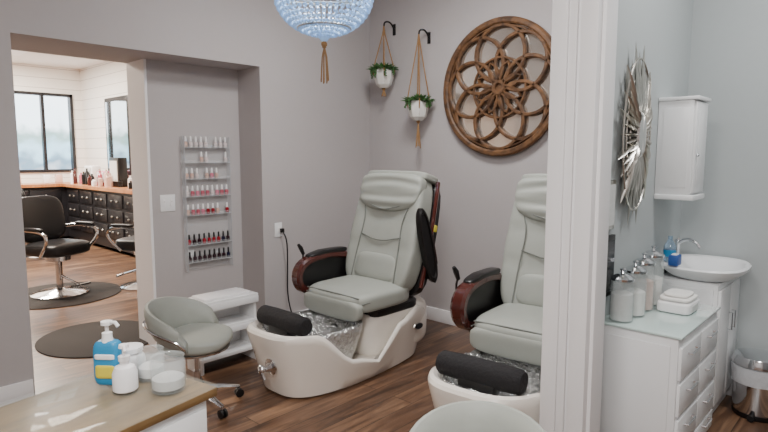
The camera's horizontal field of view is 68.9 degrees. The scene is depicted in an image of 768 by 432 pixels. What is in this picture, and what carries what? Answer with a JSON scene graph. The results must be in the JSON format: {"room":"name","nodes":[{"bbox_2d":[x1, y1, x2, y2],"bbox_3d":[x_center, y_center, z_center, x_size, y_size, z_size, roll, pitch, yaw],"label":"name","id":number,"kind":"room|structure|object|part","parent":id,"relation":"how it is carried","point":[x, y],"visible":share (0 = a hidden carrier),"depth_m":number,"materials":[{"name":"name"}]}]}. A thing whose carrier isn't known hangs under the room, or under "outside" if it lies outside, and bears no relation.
{"room":"salon","nodes":[
{"label":"salon","id":0,"kind":"room"},
{"bbox_2d":[12,62,84,182],"bbox_3d":[-7.916,-0.964,8.407,0.120,3.100,6.580,6,8,43],"label":"wall","id":1,"kind":"structure","parent":0,"point":[26,77],"depth_m":10.24,"materials":[{"name":"white wood"}]},
{"bbox_2d":[14,90,76,172],"bbox_3d":[-6.186,-1.513,10.176,0.130,1.430,1.000,6,8,43],"label":"window","id":2,"kind":"structure","parent":1,"relation":"in","point":[41,95],"depth_m":10.22,"materials":[{"name":"black paint"}]},
{"bbox_2d":[12,52,106,68],"bbox_3d":[-2.892,-2.050,3.590,14.200,0.100,7.000,6,8,43],"label":"ceiling","id":3,"kind":"structure","parent":0,"point":[33,58],"depth_m":9.52,"materials":[{"name":"paint"}]},
{"bbox_2d":[11,50,26,55],"bbox_3d":[-5.813,-2.489,8.208,1.060,0.020,1.060,6,8,43],"label":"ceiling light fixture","id":4,"kind":"object","parent":3,"relation":"attached to","point":[14,52],"depth_m":8.66,"materials":[{"name":"white"}]},
{"bbox_2d":[80,61,130,175],"bbox_3d":[-3.109,-0.957,8.341,7.000,3.100,0.120,6,8,43],"label":"wall","id":5,"kind":"structure","parent":0,"point":[99,82],"depth_m":10.08,"materials":[{"name":"white wood"}]},
{"bbox_2d":[104,95,131,174],"bbox_3d":[-4.461,-1.345,9.422,1.000,1.300,0.061,6,8,43],"label":"mirror","id":6,"kind":"object","parent":5,"relation":"attached to","point":[116,108],"visible":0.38,"depth_m":9.35,"materials":[{"name":"black paint"}]},
{"bbox_2d":[0,0,369,394],"bbox_3d":[-2.567,-0.416,3.366,0.620,3.100,6.460,6,8,43],"label":"wall","id":7,"kind":"structure","parent":0,"point":[304,141],"depth_m":4.63,"materials":[{"name":"grey paint"}]},
{"bbox_2d":[0,379,33,406],"bbox_3d":[-3.323,1.203,2.258,0.015,0.120,3.360,6,8,43],"label":"baseboard","id":8,"kind":"structure","parent":7,"relation":"attached to","point":[12,393],"depth_m":3.40,"materials":[{"name":"white paint"}]},
{"bbox_2d":[126,59,156,347],"bbox_3d":[-1.886,-0.078,4.374,0.299,2.210,0.020,6,8,43],"label":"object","id":9,"kind":"structure","parent":7,"relation":"attached to","point":[136,70],"depth_m":4.34,"materials":[{"name":"grey paint"}]},
{"bbox_2d":[146,59,242,297],"bbox_3d":[-1.605,-0.109,4.657,0.280,2.210,0.780,6,8,43],"label":"wall niche","id":10,"kind":"object","parent":7,"relation":"in","point":[187,100],"visible":0.57,"depth_m":4.50,"materials":[{"name":"grey paint"}]},
{"bbox_2d":[160,194,174,211],"bbox_3d":[-1.682,-0.101,4.359,0.012,0.130,0.120,6,8,43],"label":"light switch","id":11,"kind":"object","parent":10,"relation":"attached to","point":[167,202],"visible":1,"depth_m":4.36,"materials":[{"name":"white paint"}]},
{"bbox_2d":[186,250,194,263],"bbox_3d":[-1.566,0.333,4.531,0.012,0.110,0.070,6,8,43],"label":"wall outlet","id":12,"kind":"object","parent":10,"relation":"attached to","point":[191,251],"visible":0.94,"depth_m":4.52,"materials":[{"name":"white paint"}]},
{"bbox_2d":[182,136,229,267],"bbox_3d":[-1.441,-0.105,4.579,0.062,1.080,0.404,6,8,43],"label":"bottles","id":13,"kind":"object","parent":10,"relation":"attached to","point":[184,139],"visible":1,"depth_m":4.56,"materials":[{"name":"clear glass"}]},
{"bbox_2d":[275,222,281,236],"bbox_3d":[-0.895,0.117,4.759,0.012,0.120,0.075,6,8,43],"label":"wall outlet","id":14,"kind":"object","parent":7,"relation":"attached to","point":[278,226],"visible":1,"depth_m":4.75,"materials":[{"name":"white paint"}]},
{"bbox_2d":[280,228,291,311],"bbox_3d":[-0.691,0.539,4.824,0.388,0.878,0.067,0,6,-2],"label":"power cord","id":15,"kind":"object","parent":7,"relation":"attached to","point":[281,229],"visible":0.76,"depth_m":4.81,"materials":[{"name":"black plastic"}]},
{"bbox_2d":[274,0,373,83],"bbox_3d":[-0.341,-1.354,3.158,0.573,1.188,0.572,1,6,6],"label":"beaded chandelier","id":16,"kind":"object","parent":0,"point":[325,29],"visible":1,"depth_m":3.11,"materials":[{"name":"blue glass"}]},
{"bbox_3d":[-0.341,-1.503,3.141,0.564,0.888,0.564,6,8,43],"label":"frame","id":17,"kind":"part","parent":16,"relation":"part of","materials":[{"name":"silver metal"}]},
{"bbox_2d":[25,236,767,431],"bbox_3d":[-2.892,1.132,3.936,14.200,0.100,7.000,6,8,43],"label":"floor","id":18,"kind":"structure","parent":0,"point":[394,399],"depth_m":3.75,"materials":[{"name":"brown wood"}]},
{"bbox_2d":[21,188,64,258],"bbox_3d":[-5.117,0.073,8.358,0.666,1.049,0.680,-5,8,-37],"label":"salon chair","id":19,"kind":"object","parent":18,"relation":"on","point":[22,191],"visible":0.05,"depth_m":8.15,"materials":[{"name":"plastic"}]},
{"bbox_2d":[28,282,121,308],"bbox_3d":[-3.497,0.845,6.054,1.200,0.012,1.200,6,8,43],"label":"floor mat","id":20,"kind":"object","parent":18,"relation":"on","point":[98,290],"visible":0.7,"depth_m":5.97,"materials":[{"name":"black rubber"}]},
{"bbox_2d":[22,195,98,299],"bbox_3d":[-3.515,0.316,6.003,0.666,1.049,0.680,2,7,21],"label":"salon chair","id":21,"kind":"object","parent":20,"relation":"on","point":[44,222],"visible":0.91,"depth_m":5.98,"materials":[{"name":"black leather"}]},
{"bbox_3d":[-3.739,0.033,6.059,0.185,0.497,0.540,2,7,21],"label":"backrest","id":22,"kind":"part","parent":21,"relation":"part of","materials":[{"name":"black leather"}]},
{"bbox_3d":[-3.497,0.341,5.999,0.500,0.150,0.520,2,7,21],"label":"seat","id":23,"kind":"part","parent":21,"relation":"part of","materials":[{"name":"black leather"}]},
{"bbox_2d":[21,182,133,253],"bbox_3d":[-3.970,0.107,7.993,6.330,0.940,1.690,6,8,43],"label":"counter","id":24,"kind":"object","parent":18,"relation":"on","point":[104,206],"visible":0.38,"depth_m":9.14,"materials":[{"name":"black paint"}]},
{"bbox_2d":[20,158,131,188],"bbox_3d":[-4.948,-0.741,9.316,3.094,0.460,1.028,2,7,21],"label":"products","id":25,"kind":"object","parent":24,"relation":"on","point":[118,176],"visible":0.85,"depth_m":8.91,"materials":[{"name":"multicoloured plastic"}]},
{"bbox_2d":[35,320,147,357],"bbox_3d":[-2.350,1.000,4.624,1.000,0.012,0.900,6,8,43],"label":"floor mat","id":26,"kind":"object","parent":18,"relation":"on","point":[75,341],"visible":0.61,"depth_m":4.57,"materials":[{"name":"black rubber"}]},
{"bbox_2d":[0,375,216,431],"bbox_3d":[-1.007,0.964,1.560,0.473,0.746,1.050,4,7,31],"label":"desk","id":27,"kind":"object","parent":18,"relation":"on","point":[82,405],"visible":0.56,"depth_m":1.71,"materials":[{"name":"brown wood"}]},
{"bbox_2d":[93,320,121,384],"bbox_3d":[-0.904,0.447,1.840,0.092,0.218,0.054,0,6,3],"label":"hand sanitizer bottle","id":28,"kind":"object","parent":27,"relation":"on","point":[106,352],"visible":0.8,"depth_m":1.82,"materials":[{"name":"blue plastic"},{"name":"white plastic"},{"name":"yellow paper label"}]},
{"bbox_2d":[112,343,137,393],"bbox_3d":[-0.830,0.485,1.794,0.080,0.154,0.076,6,8,43],"label":"pump bottle","id":29,"kind":"object","parent":27,"relation":"on","point":[124,374],"visible":1,"depth_m":1.77,"materials":[{"name":"white paint"}]},
{"bbox_2d":[126,342,145,369],"bbox_3d":[-0.890,0.496,1.962,0.090,0.094,0.090,6,8,43],"label":"canister","id":30,"kind":"object","parent":27,"relation":"on","point":[135,349],"visible":0.38,"depth_m":1.94,"materials":[{"name":"paint"}]},
{"bbox_2d":[138,360,163,378],"bbox_3d":[-0.793,0.499,1.905,0.090,0.099,0.090,6,8,43],"label":"pads","id":31,"kind":"object","parent":27,"relation":"on","point":[149,369],"visible":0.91,"depth_m":1.88,"materials":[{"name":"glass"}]},
{"bbox_2d":[152,370,184,391],"bbox_3d":[-0.698,0.504,1.810,0.110,0.109,0.110,6,8,43],"label":"pads","id":32,"kind":"object","parent":27,"relation":"on","point":[166,381],"visible":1,"depth_m":1.78,"materials":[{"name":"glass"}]},
{"bbox_2d":[106,224,136,290],"bbox_3d":[-2.730,0.283,6.428,0.666,1.049,0.680,1,6,13],"label":"salon chair","id":33,"kind":"object","parent":18,"relation":"on","point":[126,243],"visible":0.34,"depth_m":6.20,"materials":[{"name":"black leather"}]},
{"bbox_3d":[-2.748,0.307,6.435,0.500,0.150,0.520,1,6,13],"label":"seat","id":34,"kind":"part","parent":33,"relation":"part of","materials":[{"name":"black leather"}]},
{"bbox_2d":[143,297,243,418],"bbox_3d":[-1.143,0.823,3.340,0.524,0.642,0.563,0,6,3],"label":"stool","id":35,"kind":"object","parent":18,"relation":"on","point":[181,327],"visible":0.76,"depth_m":3.29,"materials":[{"name":"grey leather"}]},
{"bbox_3d":[-1.235,0.618,3.322,0.339,0.232,0.563,0,6,3],"label":"backrest","id":36,"kind":"part","parent":35,"relation":"part of","materials":[{"name":"grey leather"}]},
{"bbox_3d":[-1.117,0.739,3.329,0.400,0.112,0.420,0,6,3],"label":"seat","id":37,"kind":"part","parent":35,"relation":"part of","materials":[{"name":"grey leather"}]},
{"bbox_2d":[187,287,258,375],"bbox_3d":[-1.161,0.810,4.024,0.245,0.520,0.460,6,8,43],"label":"display shelf","id":38,"kind":"object","parent":18,"relation":"on","point":[235,308],"visible":0.49,"depth_m":4.03,"materials":[{"name":"paint"}]},
{"bbox_2d":[247,170,440,397],"bbox_3d":[-0.308,0.389,3.920,0.841,1.380,1.496,6,8,43],"label":"chair","id":39,"kind":"object","parent":18,"relation":"on","point":[366,315],"visible":1,"depth_m":3.94,"materials":[{"name":"grey leather"}]},
{"bbox_3d":[-0.768,0.908,3.446,0.249,0.131,0.106,6,8,43],"label":"drain knob","id":40,"kind":"part","parent":39,"relation":"part of","materials":[{"name":"silver metal"}]},
{"bbox_2d":[260,309,362,358],"bbox_3d":[-0.475,0.824,3.740,0.579,0.361,0.675,6,8,43],"label":"sink","id":41,"kind":"object","parent":39,"relation":"in","point":[340,330],"depth_m":3.57,"materials":[{"name":"silver metal"}]},
{"bbox_2d":[247,305,425,397],"bbox_3d":[-0.269,0.864,3.963,0.658,0.427,1.455,6,8,43],"label":"tub","id":42,"kind":"object","parent":39,"relation":"in","point":[339,351],"depth_m":3.58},
{"bbox_2d":[304,275,409,320],"bbox_3d":[-0.186,0.566,4.020,0.601,0.202,0.592,6,8,43],"label":"seat cushion","id":43,"kind":"object","parent":39,"relation":"on","point":[347,297],"depth_m":3.85,"materials":[{"name":"grey leather"}]},
{"bbox_2d":[346,170,437,290],"bbox_3d":[0.056,0.099,4.231,0.660,0.882,0.447,6,8,43],"label":"cushion","id":44,"kind":"object","parent":39,"relation":"on","point":[384,245],"depth_m":4.08,"materials":[{"name":"grey leather"}]},
{"bbox_2d":[409,400,544,431],"bbox_3d":[0.309,1.009,1.902,0.563,0.582,0.524,3,7,23],"label":"stool","id":45,"kind":"object","parent":18,"relation":"on","point":[472,415],"visible":1,"depth_m":2.06,"materials":[{"name":"grey leather"}]},
{"bbox_2d":[428,174,546,423],"bbox_3d":[0.757,0.475,3.126,1.478,1.380,0.828,-6,9,-43],"label":"chair","id":46,"kind":"object","parent":18,"relation":"on","point":[502,313],"visible":0.45,"depth_m":3.16,"materials":[{"name":"grey leather"}]},
{"bbox_2d":[428,366,539,423],"bbox_3d":[0.796,0.952,3.152,0.658,0.427,1.455,5,8,38],"label":"tub","id":47,"kind":"object","parent":46,"relation":"in","point":[446,387],"depth_m":2.63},
{"bbox_2d":[440,349,540,396],"bbox_3d":[0.609,0.914,2.910,0.579,0.361,0.670,5,8,38],"label":"sink","id":48,"kind":"object","parent":46,"relation":"in","point":[529,361],"depth_m":2.83,"materials":[{"name":"silver metal"}]},
{"bbox_2d":[470,303,542,365],"bbox_3d":[0.871,0.653,3.216,0.601,0.202,0.592,5,8,38],"label":"seat cushion","id":49,"kind":"object","parent":46,"relation":"on","point":[513,331],"depth_m":3.06,"materials":[{"name":"grey leather"}]},
{"bbox_2d":[500,174,546,306],"bbox_3d":[1.090,0.184,3.447,0.660,0.882,0.447,5,8,38],"label":"cushion","id":50,"kind":"object","parent":46,"relation":"on","point":[522,272],"depth_m":3.47,"materials":[{"name":"grey leather"}]},
{"bbox_2d":[600,304,720,431],"bbox_3d":[1.414,0.844,2.871,0.400,0.701,0.700,6,8,43],"label":"drawer cabinet","id":51,"kind":"object","parent":18,"relation":"on","point":[658,370],"visible":0.9,"depth_m":2.63,"materials":[{"name":"white wood"}]},
{"bbox_2d":[610,268,634,321],"bbox_3d":[1.149,0.377,2.704,0.110,0.261,0.110,6,8,43],"label":"glass apothecary jar","id":52,"kind":"object","parent":51,"relation":"on","point":[621,306],"depth_m":2.67,"materials":[{"name":"white glass"}]},
{"bbox_2d":[624,260,646,315],"bbox_3d":[1.252,0.357,2.798,0.110,0.281,0.110,6,8,43],"label":"glass apothecary jar","id":53,"kind":"object","parent":51,"relation":"on","point":[638,294],"depth_m":2.76,"materials":[{"name":"glass"}]},
{"bbox_2d":[633,252,655,309],"bbox_3d":[1.344,0.336,2.902,0.110,0.301,0.110,6,8,43],"label":"glass apothecary jar","id":54,"kind":"object","parent":51,"relation":"on","point":[645,284],"depth_m":2.87,"materials":[{"name":"glass"}]},
{"bbox_2d":[642,245,664,304],"bbox_3d":[1.439,0.315,3.003,0.110,0.321,0.110,6,8,43],"label":"glass apothecary jar","id":55,"kind":"object","parent":51,"relation":"on","point":[657,291],"depth_m":2.97,"materials":[{"name":"white glass"}]},
{"bbox_3d":[1.417,0.851,2.863,0.385,0.690,0.688,6,8,43],"label":"drawer","id":56,"kind":"part","parent":51,"relation":"part of","materials":[{"name":"white paint"}]},
{"bbox_2d":[657,288,699,314],"bbox_3d":[1.529,0.439,2.904,0.164,0.097,0.220,6,8,43],"label":"folded towels","id":57,"kind":"object","parent":51,"relation":"on","point":[674,300],"visible":1,"depth_m":2.84,"materials":[{"name":"white fabric"}]},
{"bbox_2d":[659,238,751,412],"bbox_3d":[1.889,0.641,3.332,0.440,1.006,0.560,6,8,43],"label":"sink vanity","id":58,"kind":"object","parent":18,"relation":"on","point":[715,280],"visible":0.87,"depth_m":3.21,"materials":[{"name":"white paint"}]},
{"bbox_2d":[663,236,676,261],"bbox_3d":[1.683,0.192,3.297,0.069,0.150,0.069,6,8,43],"label":"water bottle","id":59,"kind":"object","parent":58,"relation":"on","point":[670,246],"visible":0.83,"depth_m":3.28,"materials":[{"name":"blue plastic"}]},
{"bbox_2d":[668,253,681,265],"bbox_3d":[1.652,0.247,3.181,0.050,0.065,0.080,6,8,43],"label":"jar","id":60,"kind":"object","parent":58,"relation":"on","point":[674,259],"visible":1,"depth_m":3.15,"materials":[{"name":"blue plastic"}]},
{"bbox_2d":[674,238,701,253],"bbox_3d":[1.820,0.198,3.382,0.071,0.136,0.164,-4,7,-32],"label":"faucet","id":61,"kind":"object","parent":58,"relation":"on","point":[677,241],"depth_m":3.40,"materials":[{"name":"silver metal"}]},
{"bbox_2d":[660,254,751,282],"bbox_3d":[1.889,0.313,3.296,0.440,0.085,0.560,6,8,43],"label":"basin","id":62,"kind":"object","parent":58,"relation":"in","point":[694,268],"depth_m":3.24,"materials":[{"name":"white ceramic"}]},
{"bbox_2d":[731,348,767,422],"bbox_3d":[2.162,0.968,3.241,0.276,0.375,0.290,6,8,43],"label":"step trash can","id":63,"kind":"object","parent":18,"relation":"on","point":[749,366],"visible":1,"depth_m":3.17,"materials":[{"name":"silver metal"}]},
{"bbox_3d":[2.166,0.821,3.230,0.276,0.080,0.278,6,8,43],"label":"lid","id":64,"kind":"part","parent":63,"relation":"part of","materials":[{"name":"silver metal"}]},
{"bbox_2d":[370,0,552,310],"bbox_3d":[0.701,-0.573,4.809,3.420,3.100,0.120,6,8,43],"label":"wall","id":65,"kind":"structure","parent":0,"point":[478,191],"depth_m":4.88,"materials":[{"name":"grey paint"}]},
{"bbox_2d":[368,21,398,96],"bbox_3d":[-0.002,-1.430,5.081,0.300,0.683,0.313,6,8,43],"label":"hanging planter","id":66,"kind":"object","parent":65,"relation":"hanging from","point":[383,74],"visible":1,"depth_m":5.05,"materials":[{"name":"white ceramic"}]},
{"bbox_3d":[-0.002,-1.409,5.096,0.152,0.640,0.153,6,8,43],"label":"macrame cord","id":67,"kind":"part","parent":66,"relation":"part of","materials":[{"name":"fabric"}]},
{"bbox_3d":[-0.002,-1.252,5.113,0.166,0.165,0.166,2,7,20],"label":"pot","id":68,"kind":"part","parent":66,"relation":"part of","materials":[{"name":"ceramic"}]},
{"bbox_2d":[401,29,435,147],"bbox_3d":[0.300,-1.101,4.848,0.290,1.026,0.306,6,8,43],"label":"hanging planter","id":69,"kind":"object","parent":65,"relation":"hanging from","point":[418,106],"visible":1,"depth_m":4.81,"materials":[{"name":"white ceramic"}]},
{"bbox_3d":[0.298,-0.914,4.868,0.166,0.165,0.166,-3,7,-24],"label":"pot","id":70,"kind":"part","parent":69,"relation":"part of","materials":[{"name":"ceramic"}]},
{"bbox_3d":[0.298,-1.079,4.850,0.152,0.982,0.153,6,8,43],"label":"macrame cord","id":71,"kind":"part","parent":69,"relation":"part of","materials":[{"name":"fabric"}]},
{"bbox_2d":[426,306,455,325],"bbox_3d":[0.872,0.936,4.718,2.745,0.120,0.018,6,8,43],"label":"baseboard","id":72,"kind":"structure","parent":65,"relation":"attached to","point":[435,314],"depth_m":5.05,"materials":[{"name":"white paint"}]},
{"bbox_2d":[443,16,550,155],"bbox_3d":[0.914,-1.014,4.430,1.080,1.080,0.058,6,8,43],"label":"wall decoration","id":73,"kind":"object","parent":65,"relation":"attached to","point":[496,89],"visible":0.96,"depth_m":4.42,"materials":[{"name":"brown wood"}]},
{"bbox_2d":[609,180,615,229],"bbox_3d":[1.085,-0.052,2.704,0.018,0.240,0.140,6,8,43],"label":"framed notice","id":74,"kind":"object","parent":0,"point":[613,182],"depth_m":2.71,"materials":[{"name":"white paper"}]},
{"bbox_2d":[605,0,692,315],"bbox_3d":[1.371,-0.378,3.012,0.025,3.100,1.610,6,8,43],"label":"wall","id":75,"kind":"structure","parent":0,"point":[664,27],"depth_m":3.09,"materials":[{"name":"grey paint"}]},
{"bbox_2d":[606,234,615,296],"bbox_3d":[1.087,0.246,2.735,0.023,0.300,0.160,6,8,43],"label":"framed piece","id":76,"kind":"object","parent":75,"relation":"attached to","point":[611,238],"visible":0.41,"depth_m":2.74,"materials":[{"name":"black"}]},
{"bbox_2d":[617,45,652,224],"bbox_3d":[1.284,-0.408,2.834,0.452,0.908,0.089,-5,8,-40],"label":"wall mirror","id":77,"kind":"object","parent":75,"relation":"attached to","point":[637,114],"visible":1,"depth_m":2.78,"materials":[{"name":"silver metal"}]},
{"bbox_2d":[635,112,646,157],"bbox_3d":[1.296,-0.407,2.825,0.020,0.230,0.115,6,8,43],"label":"mirror","id":78,"kind":"object","parent":77,"relation":"attached to","point":[641,152],"depth_m":2.81,"materials":[{"name":"silver metal"}]},
{"bbox_2d":[654,95,711,200],"bbox_3d":[1.705,-0.382,3.193,0.214,0.570,0.250,6,8,43],"label":"upper cabinet","id":79,"kind":"object","parent":75,"relation":"attached to","point":[682,120],"visible":1,"depth_m":3.11,"materials":[{"name":"white paint"}]},
{"bbox_2d":[679,0,767,349],"bbox_3d":[2.712,-0.370,2.945,2.080,3.100,0.120,6,8,43],"label":"wall","id":80,"kind":"structure","parent":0,"point":[729,52],"depth_m":3.40,"materials":[{"name":"grey paint"}]},
{"bbox_2d":[726,384,731,395],"bbox_3d":[2.675,1.117,3.047,2.035,0.120,0.018,6,8,43],"label":"baseboard","id":81,"kind":"structure","parent":80,"relation":"attached to","point":[729,390],"depth_m":3.51,"materials":[{"name":"white paint"}]},
{"label":"outside","id":82,"kind":"structure","parent":0,"visible":0},
{"bbox_2d":[14,94,70,169],"bbox_3d":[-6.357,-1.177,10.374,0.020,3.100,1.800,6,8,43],"label":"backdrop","id":83,"kind":"structure","parent":82,"point":[27,107],"depth_m":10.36,"materials":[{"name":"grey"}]},
{"bbox_3d":[1.351,-0.380,3.031,0.030,3.100,1.610,6,8,43],"label":"wall","id":84,"kind":"structure","parent":0,"visible":0},
{"bbox_2d":[539,0,618,431],"bbox_3d":[0.820,-0.303,2.330,0.205,3.100,0.185,6,8,43],"label":"door frame","id":85,"kind":"structure","parent":84,"relation":"attached to","point":[584,32],"depth_m":2.30,"materials":[{"name":"white paint"}]}
]}

